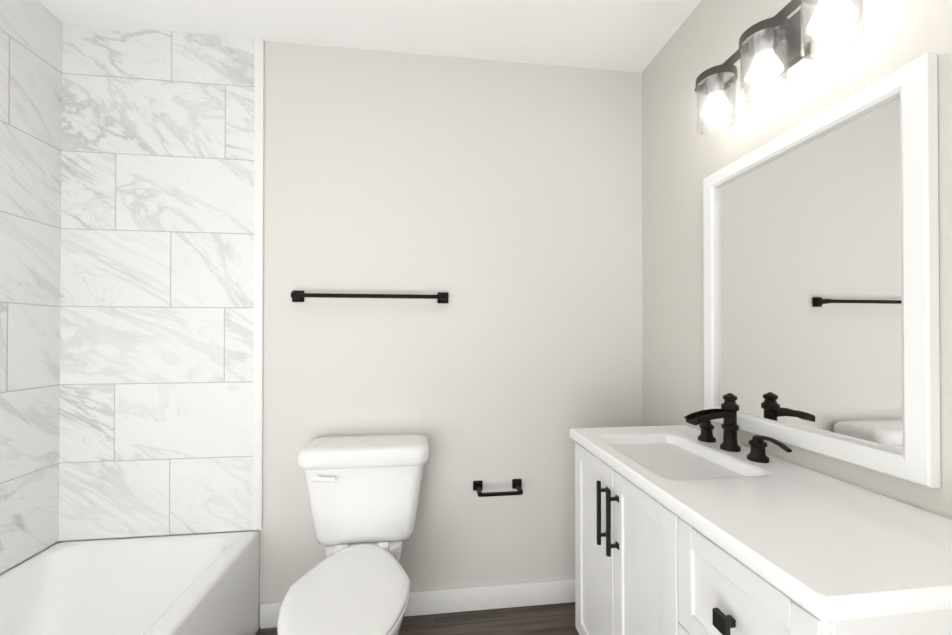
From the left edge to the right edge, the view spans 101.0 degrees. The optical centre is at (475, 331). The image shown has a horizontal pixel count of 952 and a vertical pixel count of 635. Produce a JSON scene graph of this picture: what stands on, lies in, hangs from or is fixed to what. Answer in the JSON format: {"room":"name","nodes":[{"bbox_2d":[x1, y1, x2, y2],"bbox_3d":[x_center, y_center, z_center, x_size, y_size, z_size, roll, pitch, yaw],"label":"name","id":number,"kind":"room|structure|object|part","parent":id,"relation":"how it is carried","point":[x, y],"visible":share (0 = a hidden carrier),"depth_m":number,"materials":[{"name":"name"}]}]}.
{"room":"bathroom","nodes":[
{"label":"bathroom","id":0,"kind":"room"},
{"bbox_2d":[0,542,57,574],"bbox_3d":[-1.532,-0.004,0.255,0.100,2.440,2.583,0,0,-7],"label":"wall","id":1,"kind":"structure","parent":0,"point":[28,558],"depth_m":1.43,"materials":[{"name":"white paint"}]},
{"bbox_2d":[0,0,61,573],"bbox_3d":[-1.528,-0.205,0.686,0.010,2.033,1.711,0,0,-7],"label":"wall tile","id":2,"kind":"structure","parent":1,"relation":"attached to","point":[30,138],"depth_m":1.42,"materials":[{"name":"white tile"}]},
{"bbox_2d":[58,41,642,626],"bbox_3d":[-0.435,0.006,1.738,2.634,2.440,0.100,0,0,-7],"label":"wall","id":3,"kind":"structure","parent":0,"point":[498,203],"depth_m":1.73,"materials":[{"name":"white paint"}]},
{"bbox_2d":[59,22,254,540],"bbox_3d":[-1.278,-0.199,1.583,0.722,2.033,0.010,0,0,-7],"label":"wall tile","id":4,"kind":"structure","parent":3,"relation":"attached to","point":[156,294],"depth_m":1.58,"materials":[{"name":"white tile"}]},
{"bbox_2d":[253,38,263,529],"bbox_3d":[-0.901,-0.199,1.627,0.036,2.033,0.013,0,0,-7],"label":"trim","id":5,"kind":"structure","parent":3,"relation":"attached to","point":[258,284],"depth_m":1.62,"materials":[{"name":"white"}]},
{"bbox_2d":[291,290,447,302],"bbox_3d":[-0.442,-0.147,1.655,0.653,0.048,0.062,0,0,-7],"label":"towel bar","id":6,"kind":"object","parent":3,"relation":"attached to","point":[299,296],"visible":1,"depth_m":1.63,"materials":[{"name":"black metal"}]},
{"bbox_2d":[260,579,574,628],"bbox_3d":[-0.055,1.175,1.720,1.682,0.100,0.013,0,0,-7],"label":"baseboard","id":7,"kind":"structure","parent":3,"relation":"attached to","point":[438,601],"depth_m":1.72,"materials":[{"name":"white wood"}]},
{"bbox_2d":[473,479,522,496],"bbox_3d":[0.100,0.680,1.703,0.218,0.042,0.086,0,0,-7],"label":"paper holder","id":8,"kind":"object","parent":3,"relation":"attached to","point":[516,485],"visible":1,"depth_m":1.68,"materials":[{"name":"black metal"}]},
{"bbox_2d":[37,0,700,72],"bbox_3d":[-0.274,-1.273,0.415,2.634,0.100,2.783,0,0,-7],"label":"ceiling","id":9,"kind":"structure","parent":0,"point":[627,35],"depth_m":1.55,"materials":[{"name":"white paint"}]},
{"bbox_2d":[256,602,578,634],"bbox_3d":[-0.274,1.267,0.399,2.634,0.100,2.783,0,0,-7],"label":"floor","id":10,"kind":"structure","parent":0,"point":[553,619],"depth_m":1.65,"materials":[{"name":"brown wood"}]},
{"bbox_2d":[0,531,259,634],"bbox_3d":[-1.173,1.017,0.825,0.745,0.405,1.518,0,0,-7],"label":"tub","id":11,"kind":"object","parent":10,"relation":"on","point":[201,584],"visible":1,"depth_m":1.43,"materials":[{"name":"white ceramic"}]},
{"bbox_2d":[277,434,428,634],"bbox_3d":[-0.403,0.827,1.302,0.492,0.792,0.762,0,0,-7],"label":"toilet","id":12,"kind":"object","parent":10,"relation":"on","point":[363,492],"visible":1,"depth_m":1.46,"materials":[{"name":"white ceramic"}]},
{"bbox_3d":[-0.564,0.541,1.448,0.092,0.034,0.030,0,0,-7],"label":"lever","id":13,"kind":"part","parent":12,"relation":"part of","materials":[{"name":"white ceramic"}]},
{"bbox_3d":[-0.435,0.472,1.569,0.492,0.080,0.228,0,0,-7],"label":"lid","id":14,"kind":"part","parent":12,"relation":"part of","materials":[{"name":"white ceramic"}]},
{"bbox_3d":[-0.435,0.662,1.571,0.450,0.300,0.198,0,0,-7],"label":"tank","id":15,"kind":"part","parent":12,"relation":"part of","materials":[{"name":"white ceramic"}]},
{"bbox_3d":[-0.390,0.818,1.195,0.372,0.020,0.542,0,0,-7],"label":"seat","id":16,"kind":"part","parent":12,"relation":"part of","materials":[{"name":"white plastic"}]},
{"bbox_2d":[569,393,951,634],"bbox_3d":[0.629,0.705,1.020,0.487,1.033,0.954,0,0,-7],"label":"bathroom vanity","id":17,"kind":"object","parent":10,"relation":"on","point":[683,530],"visible":1,"depth_m":0.81,"materials":[{"name":"white paint"}]},
{"bbox_2d":[684,393,791,462],"bbox_3d":[0.727,0.275,1.194,0.155,0.172,0.404,0,0,-7],"label":"faucet","id":18,"kind":"object","parent":17,"relation":"on","point":[728,450],"depth_m":1.18,"materials":[{"name":"black metal"}]},
{"bbox_2d":[642,0,951,519],"bbox_3d":[0.984,-0.002,0.559,0.100,2.440,2.583,0,0,-7],"label":"wall","id":19,"kind":"structure","parent":0,"point":[682,158],"depth_m":1.33,"materials":[{"name":"grey paint"}]},
{"bbox_2d":[695,0,864,134],"bbox_3d":[0.799,-0.751,1.074,0.140,0.192,0.524,0,0,-7],"label":"sconce","id":20,"kind":"object","parent":19,"relation":"attached to","point":[773,51],"visible":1,"depth_m":1.04,"materials":[{"name":"black metal"}]},
{"bbox_2d":[703,53,940,487],"bbox_3d":[0.856,-0.119,1.080,0.026,0.850,0.631,0,0,-7],"label":"mirror","id":21,"kind":"object","parent":19,"relation":"attached to","point":[821,280],"visible":0.88,"depth_m":0.94,"materials":[{"name":"white mirror"}]},
{"bbox_3d":[0.864,-0.119,1.081,0.006,0.768,0.549,0,0,-7],"label":"glass","id":22,"kind":"part","parent":21,"relation":"part of","materials":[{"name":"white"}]}
]}

